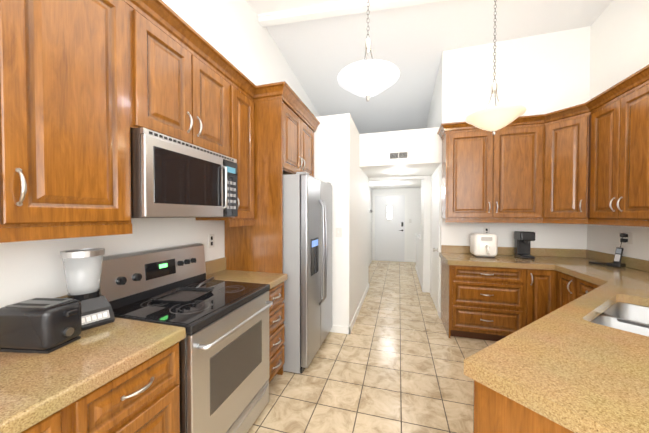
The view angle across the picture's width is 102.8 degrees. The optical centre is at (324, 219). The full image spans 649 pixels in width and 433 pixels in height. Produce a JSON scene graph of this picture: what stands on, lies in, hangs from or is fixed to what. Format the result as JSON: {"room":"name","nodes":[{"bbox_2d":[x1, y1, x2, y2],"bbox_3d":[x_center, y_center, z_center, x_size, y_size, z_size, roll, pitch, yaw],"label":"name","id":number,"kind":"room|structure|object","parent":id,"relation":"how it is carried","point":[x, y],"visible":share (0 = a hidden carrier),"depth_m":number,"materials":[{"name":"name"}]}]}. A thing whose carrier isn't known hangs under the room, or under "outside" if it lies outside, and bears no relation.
{"room":"kitchen","nodes":[
{"label":"kitchen","id":0,"kind":"room"},
{"bbox_2d":[0,0,319,307],"bbox_3d":[-0.852,-0.574,2.997,0.120,3.900,11.500,0,1,16],"label":"wall","id":1,"kind":"structure","parent":0,"point":[236,34],"depth_m":1.99,"materials":[{"name":"white paint"}]},
{"bbox_2d":[0,0,11,231],"bbox_3d":[-1.280,-0.557,0.672,0.337,1.173,0.444,0,1,16],"label":"upper cabinet","id":2,"kind":"object","parent":1,"relation":"attached to","point":[5,164],"depth_m":0.85,"materials":[{"name":"brown wood"}]},
{"bbox_2d":[8,0,139,231],"bbox_3d":[-1.157,-0.564,1.098,0.337,1.173,0.443,0,1,16],"label":"upper cabinet","id":3,"kind":"object","parent":1,"relation":"attached to","point":[86,86],"depth_m":1.03,"materials":[{"name":"brown wood"}]},
{"bbox_2d":[56,257,225,297],"bbox_3d":[-1.322,0.436,1.113,0.021,0.116,2.788,0,1,16],"label":"backsplash","id":4,"kind":"structure","parent":1,"relation":"attached to","point":[211,266],"depth_m":2.30,"materials":[{"name":"beige stone"}]},
{"bbox_2d":[136,0,195,144],"bbox_3d":[-1.043,-0.808,1.491,0.337,0.698,0.382,0,1,16],"label":"upper cabinet","id":5,"kind":"object","parent":1,"relation":"attached to","point":[165,45],"depth_m":1.44,"materials":[{"name":"brown wood"}]},
{"bbox_2d":[130,127,237,217],"bbox_3d":[-0.941,-0.234,1.670,0.440,0.440,0.754,0,1,16],"label":"microwave","id":6,"kind":"object","parent":5,"relation":"attached to","point":[171,177],"visible":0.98,"depth_m":1.44,"materials":[{"name":"silver metal"}]},
{"bbox_2d":[208,234,213,247],"bbox_3d":[-0.995,0.188,2.281,0.008,0.115,0.075,0,1,16],"label":"outlet","id":7,"kind":"object","parent":1,"relation":"attached to","point":[210,240],"visible":1,"depth_m":2.27,"materials":[{"name":"white plastic"}]},
{"bbox_2d":[196,36,231,157],"bbox_3d":[-0.938,-0.814,1.858,0.337,0.698,0.383,0,1,16],"label":"upper cabinet","id":8,"kind":"object","parent":1,"relation":"attached to","point":[213,73],"depth_m":1.81,"materials":[{"name":"brown wood"}]},
{"bbox_2d":[196,68,259,223],"bbox_3d":[-0.835,-0.582,2.220,0.337,1.173,0.362,0,1,16],"label":"upper cabinet","id":9,"kind":"object","parent":1,"relation":"attached to","point":[243,91],"depth_m":2.18,"materials":[{"name":"brown wood"}]},
{"bbox_2d":[256,84,303,179],"bbox_3d":[-0.595,-0.816,2.598,0.587,0.718,0.457,0,1,16],"label":"upper cabinet","id":10,"kind":"object","parent":1,"relation":"attached to","point":[279,130],"depth_m":2.33,"materials":[{"name":"brown wood"}]},
{"bbox_2d":[260,112,315,183],"bbox_3d":[-0.466,-0.824,3.046,0.587,0.718,0.477,0,1,16],"label":"upper cabinet","id":11,"kind":"object","parent":1,"relation":"attached to","point":[309,124],"depth_m":2.96,"materials":[{"name":"brown wood"}]},
{"bbox_2d":[246,0,346,14],"bbox_3d":[1.651,-2.022,-0.356,6.770,0.813,6.485,0,1,16],"label":"ceiling","id":12,"kind":"structure","parent":0,"point":[262,6],"depth_m":2.85,"materials":[{"name":"white paint"}]},
{"bbox_2d":[337,0,399,101],"bbox_3d":[0.284,-1.501,1.687,0.400,1.457,0.400,0,1,16],"label":"pendant light","id":13,"kind":"object","parent":12,"relation":"hanging from","point":[366,79],"visible":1,"depth_m":1.61,"materials":[{"name":"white glass"}]},
{"bbox_2d":[465,0,525,134],"bbox_3d":[1.325,-1.475,2.013,0.400,1.634,0.400,0,1,16],"label":"pendant light","id":14,"kind":"object","parent":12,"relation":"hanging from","point":[493,119],"visible":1,"depth_m":1.95,"materials":[{"name":"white glass"}]},
{"bbox_2d":[314,113,368,326],"bbox_3d":[0.089,0.038,4.220,1.020,2.635,2.050,0,1,16],"label":"wall","id":15,"kind":"structure","parent":0,"point":[337,153],"depth_m":3.15,"materials":[{"name":"white paint"}]},
{"bbox_2d":[329,325,348,333],"bbox_3d":[0.173,1.331,3.144,0.277,0.085,0.012,0,1,16],"label":"baseboard","id":16,"kind":"structure","parent":15,"relation":"attached to","point":[340,329],"depth_m":3.13,"materials":[{"name":"white wood"}]},
{"bbox_2d":[336,228,341,236],"bbox_3d":[0.170,0.154,3.126,0.075,0.115,0.010,0,1,16],"label":"light switch","id":17,"kind":"object","parent":15,"relation":"attached to","point":[338,232],"visible":1,"depth_m":3.12,"materials":[{"name":"white plastic"}]},
{"bbox_2d":[349,284,368,333],"bbox_3d":[0.584,1.316,4.092,0.012,0.085,2.062,0,1,16],"label":"baseboard","id":18,"kind":"structure","parent":15,"relation":"attached to","point":[357,312],"depth_m":3.71,"materials":[{"name":"white wood"}]},
{"bbox_2d":[369,187,371,260],"bbox_3d":[0.694,-0.004,6.777,0.770,2.635,3.200,0,1,16],"label":"wall","id":19,"kind":"structure","parent":0,"point":[370,224],"depth_m":7.76,"materials":[{"name":"white paint"}]},
{"bbox_2d":[247,260,496,432],"bbox_3d":[1.512,1.437,2.351,8.500,0.100,11.500,0,1,16],"label":"floor","id":20,"kind":"structure","parent":0,"point":[392,361],"depth_m":2.28,"materials":[{"name":"tile"}]},
{"bbox_2d":[32,405,79,432],"bbox_3d":[-1.138,0.986,0.665,0.627,0.858,0.450,0,1,16],"label":"base cabinet","id":21,"kind":"object","parent":20,"relation":"on","point":[68,421],"depth_m":0.79,"materials":[{"name":"brown wood"}]},
{"bbox_2d":[80,345,179,432],"bbox_3d":[-1.017,0.979,1.087,0.627,0.858,0.428,0,1,16],"label":"base cabinet","id":22,"kind":"object","parent":20,"relation":"on","point":[147,400],"depth_m":1.01,"materials":[{"name":"brown wood"}]},
{"bbox_2d":[0,317,185,432],"bbox_3d":[-1.175,0.531,0.485,0.652,0.054,1.659,0,1,16],"label":"countertop","id":23,"kind":"structure","parent":22,"relation":"on","point":[35,387],"depth_m":0.88,"materials":[{"name":"beige stone"}]},
{"bbox_2d":[0,298,81,353],"bbox_3d":[-1.106,0.409,1.020,0.250,0.170,0.140,0,1,4],"label":"toaster","id":24,"kind":"object","parent":23,"relation":"on","point":[42,325],"visible":1,"depth_m":0.96,"materials":[{"name":"black plastic"}]},
{"bbox_2d":[60,248,114,330],"bbox_3d":[-1.127,0.318,1.224,0.207,0.345,0.157,1,1,31],"label":"blender","id":25,"kind":"object","parent":23,"relation":"on","point":[96,309],"visible":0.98,"depth_m":1.20,"materials":[{"name":"clear glass"}]},
{"bbox_2d":[90,243,272,432],"bbox_3d":[-0.794,0.799,1.645,0.712,1.200,0.758,0,1,16],"label":"range","id":26,"kind":"object","parent":20,"relation":"on","point":[224,364],"visible":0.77,"depth_m":1.49,"materials":[{"name":"silver metal"}]},
{"bbox_2d":[150,277,213,303],"bbox_3d":[-0.855,0.455,1.701,0.297,0.047,0.472,0,1,16],"label":"pan","id":27,"kind":"object","parent":26,"relation":"on","point":[183,295],"visible":1,"depth_m":1.62,"materials":[{"name":"black metal"}]},
{"bbox_2d":[269,285,284,382],"bbox_3d":[-0.695,0.960,2.207,0.627,0.858,0.356,0,1,16],"label":"base cabinet","id":28,"kind":"object","parent":20,"relation":"on","point":[276,311],"depth_m":2.13,"materials":[{"name":"brown wood"}]},
{"bbox_2d":[206,269,287,288],"bbox_3d":[-0.683,0.503,2.196,0.652,0.054,0.357,0,1,16],"label":"countertop","id":29,"kind":"structure","parent":28,"relation":"on","point":[274,279],"depth_m":2.17,"materials":[{"name":"beige stone"}]},
{"bbox_2d":[283,172,331,373],"bbox_3d":[-0.371,0.469,2.803,0.842,1.798,0.896,0,1,16],"label":"refrigerator","id":30,"kind":"object","parent":20,"relation":"on","point":[307,238],"visible":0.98,"depth_m":2.33,"materials":[{"name":"grey metal"}]},
{"bbox_2d":[442,321,482,432],"bbox_3d":[1.607,0.976,1.188,1.911,0.860,2.222,0,1,16],"label":"base cabinet","id":31,"kind":"object","parent":20,"relation":"on","point":[477,425],"depth_m":0.91,"materials":[{"name":"brown wood"}]},
{"bbox_2d":[439,253,648,432],"bbox_3d":[1.746,0.510,1.737,1.954,0.054,3.454,0,1,16],"label":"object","id":32,"kind":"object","parent":31,"relation":"on","point":[570,353],"depth_m":1.08,"materials":[{"name":"beige stone"}]},
{"bbox_2d":[470,233,497,257],"bbox_3d":[1.966,0.315,3.187,0.256,0.285,0.346,0,1,16],"label":"air fryer","id":33,"kind":"object","parent":32,"relation":"on","point":[483,244],"visible":1,"depth_m":3.11,"materials":[{"name":"white plastic"}]},
{"bbox_2d":[514,231,534,258],"bbox_3d":[2.412,0.301,3.127,0.150,0.315,0.205,0,1,16],"label":"coffee maker","id":34,"kind":"object","parent":32,"relation":"on","point":[523,239],"visible":1,"depth_m":3.12,"materials":[{"name":"black plastic"}]},
{"bbox_2d":[589,233,626,267],"bbox_3d":[2.897,0.302,2.634,0.229,0.330,0.251,0,1,16],"label":"cordless phone","id":35,"kind":"object","parent":32,"relation":"on","point":[616,262],"visible":1,"depth_m":2.58,"materials":[{"name":"black plastic"}]},
{"bbox_2d":[369,180,420,188],"bbox_3d":[1.785,-1.124,6.444,1.500,0.385,3.200,0,1,16],"label":"block","id":36,"kind":"object","parent":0,"point":[395,184],"visible":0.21,"depth_m":6.95,"materials":[{"name":"white paint"}]},
{"bbox_2d":[372,188,420,258],"bbox_3d":[2.643,-0.656,7.933,3.870,3.900,0.120,0,1,16],"label":"wall","id":37,"kind":"structure","parent":0,"point":[414,207],"depth_m":7.88,"materials":[{"name":"white paint"}]},
{"bbox_2d":[372,193,406,261],"bbox_3d":[2.013,0.240,8.037,1.040,2.105,0.053,0,1,16],"label":"front door","id":38,"kind":"structure","parent":37,"relation":"in","point":[389,228],"depth_m":8.05,"materials":[{"name":"white"}]},
{"bbox_2d":[374,258,415,261],"bbox_3d":[2.841,1.253,7.839,2.780,0.085,0.012,0,1,16],"label":"baseboard","id":39,"kind":"structure","parent":37,"relation":"attached to","point":[411,260],"depth_m":7.91,"materials":[{"name":"white wood"}]},
{"bbox_2d":[369,176,423,180],"bbox_3d":[1.365,-0.832,4.968,1.010,0.150,0.119,0,1,16],"label":"wall","id":40,"kind":"structure","parent":0,"point":[399,178],"depth_m":4.91,"materials":[{"name":"white paint"}]},
{"bbox_2d":[360,127,441,177],"bbox_3d":[1.236,-1.038,4.299,1.130,0.485,1.230,0,1,16],"label":"wall","id":41,"kind":"structure","parent":0,"point":[423,147],"depth_m":3.75,"materials":[{"name":"white paint"}]},
{"bbox_2d":[388,151,408,159],"bbox_3d":[1.059,-0.916,3.703,0.280,0.120,0.016,0,1,16],"label":"air vent","id":42,"kind":"object","parent":41,"relation":"in","point":[398,155],"visible":1,"depth_m":3.70,"materials":[{"name":"white metal"}]},
{"bbox_2d":[416,176,430,292],"bbox_3d":[2.195,0.204,5.828,0.120,2.250,2.200,0,1,16],"label":"wall","id":43,"kind":"structure","parent":0,"point":[425,258],"depth_m":4.78,"materials":[{"name":"white paint"}]},
{"bbox_2d":[415,265,422,291],"bbox_3d":[2.130,1.286,5.859,0.012,0.085,2.212,0,1,16],"label":"baseboard","id":44,"kind":"structure","parent":43,"relation":"attached to","point":[419,278],"depth_m":5.55,"materials":[{"name":"white wood"}]},
{"bbox_2d":[427,60,440,288],"bbox_3d":[1.950,-0.599,4.527,0.120,3.900,1.810,0,1,16],"label":"wall","id":45,"kind":"structure","parent":0,"point":[434,118],"depth_m":4.10,"materials":[{"name":"white paint"}]},
{"bbox_2d":[431,167,440,315],"bbox_3d":[1.717,0.308,4.105,0.083,2.100,0.920,0,1,16],"label":"hall door","id":46,"kind":"structure","parent":45,"relation":"in","point":[435,231],"depth_m":4.01,"materials":[{"name":"white wood"}]},
{"bbox_2d":[266,0,612,133],"bbox_3d":[3.155,-2.154,4.878,6.770,0.723,5.661,0,1,16],"label":"ceiling","id":47,"kind":"structure","parent":0,"point":[412,43],"depth_m":3.36,"materials":[{"name":"white paint"}]},
{"bbox_2d":[258,0,445,26],"bbox_3d":[2.530,-2.342,2.441,6.700,0.085,0.130,0,1,11],"label":"ridge beam","id":48,"kind":"structure","parent":47,"relation":"attached to","point":[341,8],"depth_m":2.88,"materials":[{"name":"white paint"}]},
{"bbox_2d":[440,26,590,311],"bbox_3d":[2.462,-0.580,3.376,1.740,3.900,0.120,0,1,16],"label":"wall","id":49,"kind":"structure","parent":0,"point":[546,73],"depth_m":3.29,"materials":[{"name":"white paint"}]},
{"bbox_2d":[483,227,489,232],"bbox_3d":[2.136,0.159,3.415,0.075,0.115,0.008,0,1,16],"label":"outlet","id":50,"kind":"object","parent":49,"relation":"attached to","point":[486,229],"visible":0.62,"depth_m":3.41,"materials":[{"name":"white plastic"}]},
{"bbox_2d":[441,114,544,220],"bbox_3d":[2.057,-0.600,3.251,1.030,1.172,0.337,0,1,16],"label":"upper cabinet","id":51,"kind":"object","parent":49,"relation":"attached to","point":[486,176],"depth_m":3.09,"materials":[{"name":"brown wood"}]},
{"bbox_2d":[439,245,586,256],"bbox_3d":[2.382,0.406,3.339,1.616,0.100,0.021,0,1,16],"label":"backsplash","id":52,"kind":"structure","parent":49,"relation":"attached to","point":[444,248],"depth_m":3.24,"materials":[{"name":"beige stone"}]},
{"bbox_2d":[587,0,648,260],"bbox_3d":[2.758,-0.548,1.476,0.120,3.900,3.370,0,1,16],"label":"wall","id":53,"kind":"structure","parent":0,"point":[619,42],"depth_m":2.69,"materials":[{"name":"white paint"}]},
{"bbox_2d":[545,101,588,220],"bbox_3d":[2.793,-0.594,2.888,0.586,1.172,0.627,0,1,16],"label":"upper cabinet","id":54,"kind":"object","parent":53,"relation":"attached to","point":[587,162],"depth_m":2.77,"materials":[{"name":"brown wood"}]},
{"bbox_2d":[587,250,648,272],"bbox_3d":[2.887,0.425,2.207,0.021,0.100,1.875,0,1,16],"label":"backsplash","id":55,"kind":"structure","parent":53,"relation":"attached to","point":[632,263],"depth_m":2.56,"materials":[{"name":"beige stone"}]},
{"bbox_2d":[589,65,648,220],"bbox_3d":[2.729,-0.582,2.214,0.336,1.172,0.785,0,1,16],"label":"upper cabinet","id":56,"kind":"object","parent":53,"relation":"attached to","point":[618,116],"depth_m":2.23,"materials":[{"name":"brown wood"}]},
{"bbox_2d":[622,232,632,243],"bbox_3d":[3.001,0.183,2.568,0.008,0.115,0.120,0,1,16],"label":"outlet","id":57,"kind":"object","parent":53,"relation":"attached to","point":[629,237],"visible":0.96,"depth_m":2.54,"materials":[{"name":"white plastic"}]}
]}

